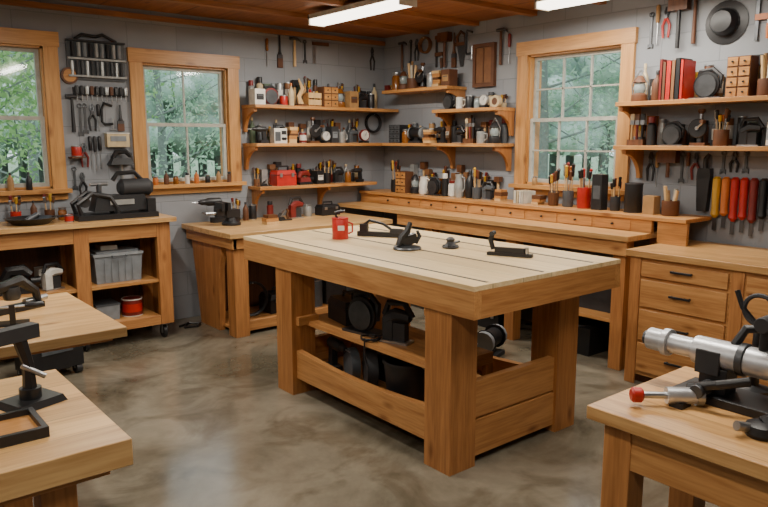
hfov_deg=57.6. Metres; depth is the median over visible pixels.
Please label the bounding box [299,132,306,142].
paint can
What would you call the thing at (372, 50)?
pliers
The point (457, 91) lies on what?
wall shelf
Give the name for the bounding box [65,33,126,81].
rack
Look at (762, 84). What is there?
rolls
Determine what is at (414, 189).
bottle
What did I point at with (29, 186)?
bottle
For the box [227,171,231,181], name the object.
bottle
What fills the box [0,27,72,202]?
window
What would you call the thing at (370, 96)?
paint can
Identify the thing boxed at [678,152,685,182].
wrench
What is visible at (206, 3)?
ceiling joists
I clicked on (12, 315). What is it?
f-clamp
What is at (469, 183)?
glue bottle
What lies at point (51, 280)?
jigsaw
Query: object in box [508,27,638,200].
window
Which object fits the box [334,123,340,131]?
storage box
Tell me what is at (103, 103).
c-clamp
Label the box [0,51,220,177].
tree
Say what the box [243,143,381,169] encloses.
wall shelf
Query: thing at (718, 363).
clamping lathe
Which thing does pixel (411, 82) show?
holder
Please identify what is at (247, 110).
wall shelf
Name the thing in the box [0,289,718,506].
floor
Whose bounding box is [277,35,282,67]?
brush
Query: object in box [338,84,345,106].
lantern
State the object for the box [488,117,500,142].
lantern
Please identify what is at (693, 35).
hammer
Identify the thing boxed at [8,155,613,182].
picket fence
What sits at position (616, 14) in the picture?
wall
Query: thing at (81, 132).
wrench
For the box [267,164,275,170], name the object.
mallet
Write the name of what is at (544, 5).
fluorescent ceiling light
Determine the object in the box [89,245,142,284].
storage tote
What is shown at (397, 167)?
cup
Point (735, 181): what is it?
chisel
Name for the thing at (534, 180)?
jar
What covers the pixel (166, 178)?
bottle
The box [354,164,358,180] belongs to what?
paint can
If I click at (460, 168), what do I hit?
mallet
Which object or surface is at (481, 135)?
coffee mug
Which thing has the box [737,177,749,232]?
chisel
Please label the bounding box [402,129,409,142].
glass jar
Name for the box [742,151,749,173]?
wrench
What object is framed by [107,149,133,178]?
hand sander
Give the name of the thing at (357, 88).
cup
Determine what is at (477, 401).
workbench
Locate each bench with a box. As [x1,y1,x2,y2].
[181,213,392,337]
[338,189,711,370]
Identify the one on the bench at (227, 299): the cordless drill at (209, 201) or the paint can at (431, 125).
the cordless drill at (209, 201)
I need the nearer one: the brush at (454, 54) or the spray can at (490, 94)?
the spray can at (490, 94)
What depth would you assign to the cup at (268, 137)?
6.20 m
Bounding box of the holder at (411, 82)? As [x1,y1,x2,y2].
[407,61,418,88]
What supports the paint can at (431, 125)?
on the wall shelf at (505, 149)
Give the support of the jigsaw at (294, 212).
on the bench at (227, 299)
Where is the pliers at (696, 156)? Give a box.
[690,152,699,179]
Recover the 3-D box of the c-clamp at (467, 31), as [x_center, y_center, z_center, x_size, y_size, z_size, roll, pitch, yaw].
[0.740,-1.808,6.058,0.020,0.264,0.115,-7,12,-39]
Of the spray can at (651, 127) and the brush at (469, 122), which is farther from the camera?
the brush at (469, 122)
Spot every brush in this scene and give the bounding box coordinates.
[117,105,124,130]
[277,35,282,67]
[451,32,456,67]
[463,118,475,142]
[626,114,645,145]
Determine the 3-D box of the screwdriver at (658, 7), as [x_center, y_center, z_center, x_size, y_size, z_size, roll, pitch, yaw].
[1.849,-1.545,4.726,0.028,0.260,0.027,-7,12,-39]
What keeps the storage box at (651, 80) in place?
on the wall shelf at (633, 107)
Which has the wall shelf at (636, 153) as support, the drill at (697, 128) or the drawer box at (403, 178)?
the drill at (697, 128)
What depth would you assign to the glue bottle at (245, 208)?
6.03 m
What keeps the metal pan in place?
on the workbench at (67, 243)
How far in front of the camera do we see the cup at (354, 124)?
6.80 m
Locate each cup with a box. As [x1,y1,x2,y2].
[8,196,20,216]
[42,193,54,214]
[231,198,240,220]
[252,167,259,185]
[266,126,270,142]
[288,164,294,169]
[304,76,311,92]
[315,162,322,170]
[322,159,330,183]
[327,119,333,125]
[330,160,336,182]
[337,82,343,89]
[352,118,358,141]
[354,85,360,91]
[390,159,400,191]
[435,132,440,142]
[440,120,446,139]
[442,166,448,178]
[472,167,482,198]
[483,172,490,184]
[500,94,507,106]
[548,168,560,205]
[562,162,575,206]
[610,177,621,210]
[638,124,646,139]
[661,186,679,215]
[713,108,731,145]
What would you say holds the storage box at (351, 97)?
on the wall shelf at (247, 110)
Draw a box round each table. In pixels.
[0,292,126,359]
[0,369,132,506]
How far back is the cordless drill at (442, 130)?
6.19 m
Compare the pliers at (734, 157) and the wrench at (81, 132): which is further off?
the wrench at (81, 132)
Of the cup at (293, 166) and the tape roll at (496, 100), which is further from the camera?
the cup at (293, 166)
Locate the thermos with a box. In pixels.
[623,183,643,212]
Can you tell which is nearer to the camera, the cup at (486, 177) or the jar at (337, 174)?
the cup at (486, 177)
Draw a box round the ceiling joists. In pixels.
[157,0,606,34]
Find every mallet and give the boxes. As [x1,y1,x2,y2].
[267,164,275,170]
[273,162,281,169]
[290,80,298,105]
[298,124,305,131]
[420,162,427,176]
[424,169,431,180]
[437,31,451,66]
[457,165,464,173]
[481,122,488,130]
[494,176,502,188]
[657,151,679,177]
[668,0,691,48]
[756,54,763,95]
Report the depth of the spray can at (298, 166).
6.44 m
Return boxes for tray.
[0,407,49,448]
[94,243,116,250]
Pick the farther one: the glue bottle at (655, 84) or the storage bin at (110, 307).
the storage bin at (110, 307)
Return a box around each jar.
[58,207,66,219]
[153,176,158,184]
[173,175,178,183]
[205,174,209,182]
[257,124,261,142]
[345,170,350,182]
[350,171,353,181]
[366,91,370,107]
[392,72,399,89]
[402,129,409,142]
[448,180,454,196]
[474,96,479,107]
[532,176,537,184]
[657,119,666,144]
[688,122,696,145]
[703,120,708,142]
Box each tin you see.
[64,214,73,221]
[71,146,81,156]
[577,168,592,208]
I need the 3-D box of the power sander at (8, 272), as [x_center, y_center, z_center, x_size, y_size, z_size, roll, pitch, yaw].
[-2.485,0.172,4.770,0.255,0.193,0.135,-5,11,-29]
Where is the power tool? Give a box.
[70,170,158,221]
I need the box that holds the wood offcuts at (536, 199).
[531,195,546,204]
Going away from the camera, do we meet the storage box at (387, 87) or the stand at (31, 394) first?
the stand at (31, 394)
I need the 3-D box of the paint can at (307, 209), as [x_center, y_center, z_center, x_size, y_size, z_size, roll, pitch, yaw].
[-0.699,-0.394,6.399,0.082,0.101,0.081,-7,12,-39]
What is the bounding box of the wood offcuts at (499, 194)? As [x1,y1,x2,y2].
[494,189,507,200]
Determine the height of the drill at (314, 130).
0.230 m
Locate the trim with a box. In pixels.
[0,0,384,45]
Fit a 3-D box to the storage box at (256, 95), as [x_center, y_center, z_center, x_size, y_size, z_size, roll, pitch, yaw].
[-1.080,-1.337,5.961,0.100,0.133,0.102,-7,12,-39]
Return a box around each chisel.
[710,176,721,229]
[719,177,730,227]
[728,177,739,234]
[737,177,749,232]
[747,178,758,236]
[757,178,767,230]
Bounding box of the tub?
[121,296,142,316]
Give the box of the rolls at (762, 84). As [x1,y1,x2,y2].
[756,53,767,95]
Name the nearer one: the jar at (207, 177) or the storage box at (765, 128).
the storage box at (765, 128)
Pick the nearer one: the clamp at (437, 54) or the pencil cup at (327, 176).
the clamp at (437, 54)
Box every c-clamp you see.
[100,102,116,129]
[464,30,472,59]
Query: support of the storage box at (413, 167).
on the bench at (607, 231)
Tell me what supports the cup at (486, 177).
on the bench at (607, 231)
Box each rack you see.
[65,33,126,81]
[72,85,127,101]
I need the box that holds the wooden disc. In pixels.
[60,67,77,83]
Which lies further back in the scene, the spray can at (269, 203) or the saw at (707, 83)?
the spray can at (269, 203)
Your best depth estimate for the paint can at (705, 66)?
4.45 m
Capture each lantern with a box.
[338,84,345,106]
[398,68,407,89]
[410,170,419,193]
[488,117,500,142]
[631,70,648,101]
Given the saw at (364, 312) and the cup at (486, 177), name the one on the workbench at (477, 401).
the saw at (364, 312)
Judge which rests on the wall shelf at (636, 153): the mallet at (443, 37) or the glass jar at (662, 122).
the glass jar at (662, 122)
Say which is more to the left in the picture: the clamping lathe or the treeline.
the treeline
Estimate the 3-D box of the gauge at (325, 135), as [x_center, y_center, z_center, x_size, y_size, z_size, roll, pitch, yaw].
[-0.540,-1.073,6.444,0.090,0.107,0.060,-7,12,-39]
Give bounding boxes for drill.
[192,197,224,222]
[251,126,268,142]
[307,117,324,142]
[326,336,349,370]
[350,168,363,181]
[415,63,426,87]
[431,127,446,142]
[688,109,709,145]
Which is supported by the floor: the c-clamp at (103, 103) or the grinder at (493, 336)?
the grinder at (493, 336)
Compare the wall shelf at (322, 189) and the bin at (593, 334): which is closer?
the bin at (593, 334)
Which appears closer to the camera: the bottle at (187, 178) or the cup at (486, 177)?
the bottle at (187, 178)
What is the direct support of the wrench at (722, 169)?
attached to the wall at (616, 14)
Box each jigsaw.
[41,261,64,291]
[288,196,303,218]
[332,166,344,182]
[346,127,358,142]
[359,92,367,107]
[379,299,414,345]
[452,125,464,142]
[480,181,494,199]
[736,117,764,145]
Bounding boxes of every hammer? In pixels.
[65,94,81,131]
[289,37,300,65]
[398,42,406,70]
[496,28,507,64]
[691,0,697,43]
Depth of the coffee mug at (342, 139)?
6.56 m
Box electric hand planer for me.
[0,275,47,315]
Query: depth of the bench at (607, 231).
5.01 m
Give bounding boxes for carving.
[295,79,306,105]
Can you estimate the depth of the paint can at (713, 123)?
4.46 m
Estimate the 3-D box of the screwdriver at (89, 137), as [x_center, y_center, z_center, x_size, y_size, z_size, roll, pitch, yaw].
[-2.224,-0.767,5.300,0.027,0.240,0.028,-7,12,-39]
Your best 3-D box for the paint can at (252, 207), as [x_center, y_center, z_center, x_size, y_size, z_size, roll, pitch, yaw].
[-1.152,-0.366,6.133,0.072,0.131,0.071,-7,12,-39]
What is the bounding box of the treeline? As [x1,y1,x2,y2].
[0,51,620,183]
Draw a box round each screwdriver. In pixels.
[88,136,91,167]
[93,136,96,170]
[96,104,99,130]
[97,136,101,167]
[265,38,268,66]
[508,33,510,63]
[655,152,658,186]
[656,5,660,44]
[686,152,690,182]
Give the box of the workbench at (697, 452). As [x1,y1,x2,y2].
[587,366,767,506]
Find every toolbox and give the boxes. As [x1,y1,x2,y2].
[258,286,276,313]
[314,201,339,215]
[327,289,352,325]
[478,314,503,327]
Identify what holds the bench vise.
on the bench at (227, 299)
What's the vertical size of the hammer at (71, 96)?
0.274 m
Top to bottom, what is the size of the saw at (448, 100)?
0.151 m
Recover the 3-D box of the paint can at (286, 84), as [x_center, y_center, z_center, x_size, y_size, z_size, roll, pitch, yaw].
[-0.865,-1.431,6.295,0.061,0.213,0.060,-7,12,-39]
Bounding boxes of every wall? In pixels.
[0,0,383,319]
[384,0,767,321]
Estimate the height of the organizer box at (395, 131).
0.170 m
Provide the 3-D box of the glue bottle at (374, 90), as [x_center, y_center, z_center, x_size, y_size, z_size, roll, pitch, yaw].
[-0.096,-1.551,6.914,0.060,0.251,0.059,-7,12,-39]
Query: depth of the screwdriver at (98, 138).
5.33 m
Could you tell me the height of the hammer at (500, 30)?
0.294 m
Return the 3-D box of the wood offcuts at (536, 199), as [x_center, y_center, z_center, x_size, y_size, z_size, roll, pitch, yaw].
[1.201,-0.418,5.424,0.080,0.070,0.085,-7,12,-39]
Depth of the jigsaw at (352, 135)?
6.66 m
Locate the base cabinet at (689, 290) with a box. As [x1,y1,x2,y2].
[624,240,767,386]
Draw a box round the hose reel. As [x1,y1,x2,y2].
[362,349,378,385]
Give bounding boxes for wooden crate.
[303,87,321,105]
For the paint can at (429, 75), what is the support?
on the wall shelf at (457, 91)
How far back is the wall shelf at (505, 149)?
5.94 m
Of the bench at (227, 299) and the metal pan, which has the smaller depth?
the metal pan
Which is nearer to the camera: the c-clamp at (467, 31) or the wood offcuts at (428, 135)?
the c-clamp at (467, 31)
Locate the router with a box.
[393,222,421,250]
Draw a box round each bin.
[93,298,119,319]
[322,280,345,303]
[577,316,609,356]
[579,289,611,312]
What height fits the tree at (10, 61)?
6.751 m
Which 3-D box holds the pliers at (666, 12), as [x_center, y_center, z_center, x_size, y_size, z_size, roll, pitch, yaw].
[1.890,-1.548,4.681,0.020,0.202,0.067,-7,12,-39]
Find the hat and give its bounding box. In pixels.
[705,0,748,44]
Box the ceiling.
[63,0,541,37]
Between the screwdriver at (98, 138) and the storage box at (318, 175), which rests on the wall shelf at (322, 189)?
the storage box at (318, 175)
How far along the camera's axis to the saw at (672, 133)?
4.56 m
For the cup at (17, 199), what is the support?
on the workbench at (67, 243)
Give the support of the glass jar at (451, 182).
on the bench at (607, 231)
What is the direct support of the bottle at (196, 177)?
on the window at (226, 67)
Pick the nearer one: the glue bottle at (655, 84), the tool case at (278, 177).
the glue bottle at (655, 84)
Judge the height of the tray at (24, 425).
0.028 m
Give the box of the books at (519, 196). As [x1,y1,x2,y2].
[513,190,535,203]
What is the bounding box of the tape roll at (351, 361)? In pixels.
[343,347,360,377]
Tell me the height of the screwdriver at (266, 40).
0.240 m
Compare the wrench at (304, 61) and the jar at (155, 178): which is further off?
the wrench at (304, 61)
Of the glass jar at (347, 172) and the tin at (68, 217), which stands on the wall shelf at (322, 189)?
the glass jar at (347, 172)
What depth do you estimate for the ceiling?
5.54 m
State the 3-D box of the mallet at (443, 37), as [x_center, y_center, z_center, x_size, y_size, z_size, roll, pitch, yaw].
[0.542,-1.825,6.267,0.060,0.300,0.130,-7,12,-39]
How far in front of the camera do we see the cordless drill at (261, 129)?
6.04 m
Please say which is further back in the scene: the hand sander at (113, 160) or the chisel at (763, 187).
the hand sander at (113, 160)
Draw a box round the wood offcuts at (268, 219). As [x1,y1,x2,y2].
[262,214,279,224]
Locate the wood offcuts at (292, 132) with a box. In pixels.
[285,127,298,142]
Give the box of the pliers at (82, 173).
[79,172,87,193]
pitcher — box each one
[419,177,429,194]
[454,174,464,197]
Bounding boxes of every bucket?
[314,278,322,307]
[382,355,424,401]
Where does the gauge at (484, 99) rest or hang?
on the wall shelf at (507, 113)
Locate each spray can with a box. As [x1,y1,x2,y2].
[248,80,253,104]
[256,77,262,88]
[267,201,272,213]
[295,163,301,179]
[313,79,317,92]
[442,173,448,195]
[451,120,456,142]
[488,92,493,106]
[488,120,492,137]
[501,118,507,142]
[646,117,656,145]
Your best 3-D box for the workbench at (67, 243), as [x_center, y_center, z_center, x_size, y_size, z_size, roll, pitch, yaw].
[-2.392,0.246,4.936,1.780,0.935,0.470,-7,12,-39]
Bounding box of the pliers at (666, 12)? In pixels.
[661,7,670,37]
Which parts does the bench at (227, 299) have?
air hose coil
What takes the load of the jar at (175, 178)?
on the window at (226, 67)
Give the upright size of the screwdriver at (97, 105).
0.200 m
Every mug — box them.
[332,209,352,239]
[339,132,347,142]
[456,97,464,108]
[476,131,487,142]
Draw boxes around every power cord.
[179,322,201,327]
[360,333,381,369]
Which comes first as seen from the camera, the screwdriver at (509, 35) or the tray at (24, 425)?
the tray at (24, 425)
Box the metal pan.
[3,212,63,225]
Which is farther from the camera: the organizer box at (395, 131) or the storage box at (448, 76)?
the organizer box at (395, 131)
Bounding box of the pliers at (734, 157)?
[729,151,738,171]
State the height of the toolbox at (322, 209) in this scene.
0.128 m
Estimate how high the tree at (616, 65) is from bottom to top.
8.548 m
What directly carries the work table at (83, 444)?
on the floor
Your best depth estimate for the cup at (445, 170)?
6.39 m
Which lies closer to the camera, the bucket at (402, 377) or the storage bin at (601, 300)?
the bucket at (402, 377)
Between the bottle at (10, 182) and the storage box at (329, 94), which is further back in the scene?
the storage box at (329, 94)
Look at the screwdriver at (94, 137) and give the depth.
5.31 m
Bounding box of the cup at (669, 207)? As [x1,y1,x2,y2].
[661,186,679,215]
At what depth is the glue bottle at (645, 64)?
4.80 m
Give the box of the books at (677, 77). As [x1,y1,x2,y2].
[658,58,695,99]
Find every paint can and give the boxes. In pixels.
[248,204,256,219]
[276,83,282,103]
[279,95,287,104]
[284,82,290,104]
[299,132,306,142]
[303,205,311,215]
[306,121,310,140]
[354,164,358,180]
[368,94,374,107]
[426,73,432,86]
[429,123,434,129]
[465,95,474,107]
[475,128,480,138]
[704,65,713,72]
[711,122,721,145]
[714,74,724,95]
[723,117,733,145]
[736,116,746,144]
[765,120,767,145]
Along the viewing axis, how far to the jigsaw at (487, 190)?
5.80 m
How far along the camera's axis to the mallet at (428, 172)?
6.58 m
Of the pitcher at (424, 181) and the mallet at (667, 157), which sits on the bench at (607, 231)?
the pitcher at (424, 181)
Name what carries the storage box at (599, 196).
on the bench at (607, 231)
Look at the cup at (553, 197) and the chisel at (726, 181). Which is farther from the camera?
the cup at (553, 197)
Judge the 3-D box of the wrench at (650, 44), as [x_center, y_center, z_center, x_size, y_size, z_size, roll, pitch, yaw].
[1.825,-1.524,4.775,0.012,0.244,0.040,-7,12,-39]
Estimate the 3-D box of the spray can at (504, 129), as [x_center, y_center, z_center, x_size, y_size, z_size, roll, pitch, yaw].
[1.002,-1.025,5.830,0.056,0.209,0.057,-7,12,-39]
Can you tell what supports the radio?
on the wall shelf at (248, 148)
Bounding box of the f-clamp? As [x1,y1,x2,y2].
[0,301,43,327]
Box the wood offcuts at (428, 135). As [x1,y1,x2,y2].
[422,130,436,142]
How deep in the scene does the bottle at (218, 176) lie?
5.94 m
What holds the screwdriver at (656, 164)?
hanging from the wall at (616, 14)
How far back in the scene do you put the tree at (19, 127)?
12.39 m
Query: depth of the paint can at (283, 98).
6.13 m
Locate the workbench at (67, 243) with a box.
[0,213,176,350]
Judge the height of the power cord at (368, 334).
0.164 m
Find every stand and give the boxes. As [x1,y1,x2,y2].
[0,321,67,411]
[735,290,767,395]
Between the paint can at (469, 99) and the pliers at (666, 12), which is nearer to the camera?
the pliers at (666, 12)
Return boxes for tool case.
[14,346,83,375]
[269,165,296,185]
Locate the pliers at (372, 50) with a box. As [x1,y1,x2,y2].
[370,47,374,70]
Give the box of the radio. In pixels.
[269,125,286,142]
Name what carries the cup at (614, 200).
on the bench at (607, 231)
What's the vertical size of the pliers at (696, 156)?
0.182 m
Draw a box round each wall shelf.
[241,104,398,131]
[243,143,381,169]
[248,181,376,205]
[382,85,466,97]
[382,143,513,170]
[432,107,514,135]
[613,145,767,177]
[615,95,767,135]
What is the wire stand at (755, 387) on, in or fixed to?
on the workbench at (697, 452)
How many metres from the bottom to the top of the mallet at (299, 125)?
0.175 m
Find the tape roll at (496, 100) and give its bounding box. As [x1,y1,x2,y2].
[490,95,501,106]
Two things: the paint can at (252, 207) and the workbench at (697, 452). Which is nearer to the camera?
the workbench at (697, 452)
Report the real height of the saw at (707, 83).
0.194 m
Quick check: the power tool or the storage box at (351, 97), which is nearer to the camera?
the power tool
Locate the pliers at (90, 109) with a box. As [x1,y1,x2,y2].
[88,104,96,130]
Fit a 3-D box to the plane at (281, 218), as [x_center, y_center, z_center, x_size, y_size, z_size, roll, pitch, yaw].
[-0.895,-0.333,6.012,0.216,0.104,0.049,-7,12,-39]
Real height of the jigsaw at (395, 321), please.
0.232 m
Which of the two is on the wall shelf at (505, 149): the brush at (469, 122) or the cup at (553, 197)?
the brush at (469, 122)
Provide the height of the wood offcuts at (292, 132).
0.141 m
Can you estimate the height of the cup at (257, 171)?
0.163 m
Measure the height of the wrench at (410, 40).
0.228 m
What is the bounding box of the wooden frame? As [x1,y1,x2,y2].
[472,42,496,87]
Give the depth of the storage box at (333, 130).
6.49 m
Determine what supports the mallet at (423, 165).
on the bench at (607, 231)
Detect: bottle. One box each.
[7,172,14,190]
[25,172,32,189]
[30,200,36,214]
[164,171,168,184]
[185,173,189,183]
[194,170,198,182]
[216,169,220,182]
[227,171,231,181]
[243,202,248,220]
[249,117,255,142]
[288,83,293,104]
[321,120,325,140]
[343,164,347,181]
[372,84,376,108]
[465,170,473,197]
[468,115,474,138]
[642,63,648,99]
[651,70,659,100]
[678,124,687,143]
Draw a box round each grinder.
[407,127,427,142]
[477,324,506,356]
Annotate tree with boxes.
[0,51,38,172]
[0,51,40,159]
[0,51,201,183]
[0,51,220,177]
[0,52,149,182]
[145,69,219,178]
[538,54,620,178]
[540,52,620,180]
[548,53,620,178]
[548,57,618,163]
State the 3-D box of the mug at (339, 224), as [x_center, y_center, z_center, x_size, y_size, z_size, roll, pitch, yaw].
[-0.265,-0.182,4.307,0.104,0.180,0.115,8,12,41]
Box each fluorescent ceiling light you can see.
[308,0,416,26]
[534,0,604,11]
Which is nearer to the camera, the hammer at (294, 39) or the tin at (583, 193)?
the tin at (583, 193)
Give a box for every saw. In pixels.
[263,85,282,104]
[342,290,381,337]
[424,176,441,195]
[443,93,455,108]
[455,30,464,66]
[658,121,687,145]
[689,67,723,98]
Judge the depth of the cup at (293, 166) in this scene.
6.39 m
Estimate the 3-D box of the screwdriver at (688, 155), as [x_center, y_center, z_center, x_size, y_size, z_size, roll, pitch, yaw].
[2.026,-0.573,4.664,0.028,0.200,0.027,-7,12,-39]
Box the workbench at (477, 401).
[243,224,620,476]
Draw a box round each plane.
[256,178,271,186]
[278,208,291,220]
[357,219,416,237]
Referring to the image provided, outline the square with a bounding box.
[312,41,328,63]
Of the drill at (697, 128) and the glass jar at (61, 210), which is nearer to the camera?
the drill at (697, 128)
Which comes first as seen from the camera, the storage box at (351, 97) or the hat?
the hat
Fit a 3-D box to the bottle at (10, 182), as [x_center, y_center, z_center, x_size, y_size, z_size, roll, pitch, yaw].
[-2.648,-0.509,4.955,0.044,0.130,0.043,-7,12,-39]
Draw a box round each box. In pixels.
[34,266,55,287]
[104,133,129,146]
[249,88,265,104]
[259,169,267,184]
[286,122,293,126]
[311,170,323,183]
[314,120,320,142]
[318,87,337,106]
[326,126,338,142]
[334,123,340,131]
[344,91,358,107]
[384,85,390,90]
[410,164,417,174]
[437,178,442,193]
[441,69,457,85]
[445,126,451,142]
[451,173,458,179]
[463,172,468,195]
[487,180,495,197]
[591,174,608,209]
[642,195,660,214]
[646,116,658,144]
[649,79,653,100]
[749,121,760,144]
[761,126,766,145]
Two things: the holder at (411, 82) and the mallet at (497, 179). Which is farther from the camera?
the holder at (411, 82)
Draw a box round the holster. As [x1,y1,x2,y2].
[696,153,713,211]
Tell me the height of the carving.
0.243 m
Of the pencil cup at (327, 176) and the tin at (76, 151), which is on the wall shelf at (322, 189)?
the pencil cup at (327, 176)
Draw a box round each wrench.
[71,166,77,189]
[77,103,83,135]
[82,103,88,133]
[303,40,306,62]
[409,40,411,62]
[647,12,654,48]
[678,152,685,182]
[719,151,726,173]
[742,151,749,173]
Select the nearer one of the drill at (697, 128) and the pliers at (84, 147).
the drill at (697, 128)
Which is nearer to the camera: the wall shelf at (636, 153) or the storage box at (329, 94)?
the wall shelf at (636, 153)
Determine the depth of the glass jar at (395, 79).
6.63 m
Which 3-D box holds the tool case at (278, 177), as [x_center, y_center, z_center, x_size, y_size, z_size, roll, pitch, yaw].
[-0.902,-0.698,6.254,0.206,0.178,0.142,-7,12,-39]
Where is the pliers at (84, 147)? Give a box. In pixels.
[80,143,88,166]
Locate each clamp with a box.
[435,36,442,67]
[487,230,532,257]
[629,387,705,409]
[754,0,767,40]
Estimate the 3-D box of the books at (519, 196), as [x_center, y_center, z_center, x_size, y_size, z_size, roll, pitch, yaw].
[1.110,-0.449,5.528,0.150,0.099,0.098,-7,12,-39]
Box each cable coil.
[365,113,381,132]
[418,36,431,53]
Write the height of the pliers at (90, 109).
0.202 m
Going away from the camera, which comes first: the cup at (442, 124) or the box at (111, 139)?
the box at (111, 139)
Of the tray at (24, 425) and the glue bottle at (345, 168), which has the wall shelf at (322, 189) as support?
the glue bottle at (345, 168)
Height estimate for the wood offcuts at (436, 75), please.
0.138 m
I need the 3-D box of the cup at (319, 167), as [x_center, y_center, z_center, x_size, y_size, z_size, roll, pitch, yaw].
[-0.612,-0.764,6.610,0.073,0.195,0.069,-7,12,-39]
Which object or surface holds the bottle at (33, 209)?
on the workbench at (67, 243)
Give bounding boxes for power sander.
[0,264,40,295]
[297,170,313,184]
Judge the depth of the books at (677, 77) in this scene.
4.45 m
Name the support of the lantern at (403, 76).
on the wall shelf at (457, 91)
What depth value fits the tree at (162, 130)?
18.26 m
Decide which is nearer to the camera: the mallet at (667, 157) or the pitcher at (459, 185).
the mallet at (667, 157)
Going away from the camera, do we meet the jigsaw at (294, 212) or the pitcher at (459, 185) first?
the pitcher at (459, 185)
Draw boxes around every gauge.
[321,131,330,142]
[359,130,369,142]
[479,95,489,107]
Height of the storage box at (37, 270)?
0.133 m
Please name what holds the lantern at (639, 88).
on the wall shelf at (633, 107)
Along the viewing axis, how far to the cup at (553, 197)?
5.28 m
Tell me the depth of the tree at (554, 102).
18.89 m
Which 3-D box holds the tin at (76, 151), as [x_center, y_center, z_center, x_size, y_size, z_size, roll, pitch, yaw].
[-2.289,-0.762,5.205,0.072,0.081,0.071,-7,12,-39]
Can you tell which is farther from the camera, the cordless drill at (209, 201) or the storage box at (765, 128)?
the cordless drill at (209, 201)
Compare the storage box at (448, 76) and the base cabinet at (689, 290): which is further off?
the storage box at (448, 76)
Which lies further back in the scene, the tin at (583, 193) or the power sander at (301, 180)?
the power sander at (301, 180)
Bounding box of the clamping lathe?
[642,315,767,417]
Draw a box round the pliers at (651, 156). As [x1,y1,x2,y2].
[646,152,654,180]
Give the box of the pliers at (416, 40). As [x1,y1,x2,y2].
[414,39,418,60]
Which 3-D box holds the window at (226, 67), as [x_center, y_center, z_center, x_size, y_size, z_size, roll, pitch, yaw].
[-1.641,-1.076,5.799,0.970,1.140,0.215,-7,12,-39]
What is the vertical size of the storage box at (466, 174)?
0.210 m
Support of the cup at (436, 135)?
on the wall shelf at (505, 149)
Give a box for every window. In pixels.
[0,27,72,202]
[126,47,246,194]
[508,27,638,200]
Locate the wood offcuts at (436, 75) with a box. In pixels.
[432,70,440,86]
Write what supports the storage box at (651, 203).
on the bench at (607, 231)
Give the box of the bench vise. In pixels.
[202,202,240,225]
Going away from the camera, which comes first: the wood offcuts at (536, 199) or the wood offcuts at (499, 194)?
the wood offcuts at (536, 199)
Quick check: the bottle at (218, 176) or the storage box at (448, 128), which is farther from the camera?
the storage box at (448, 128)

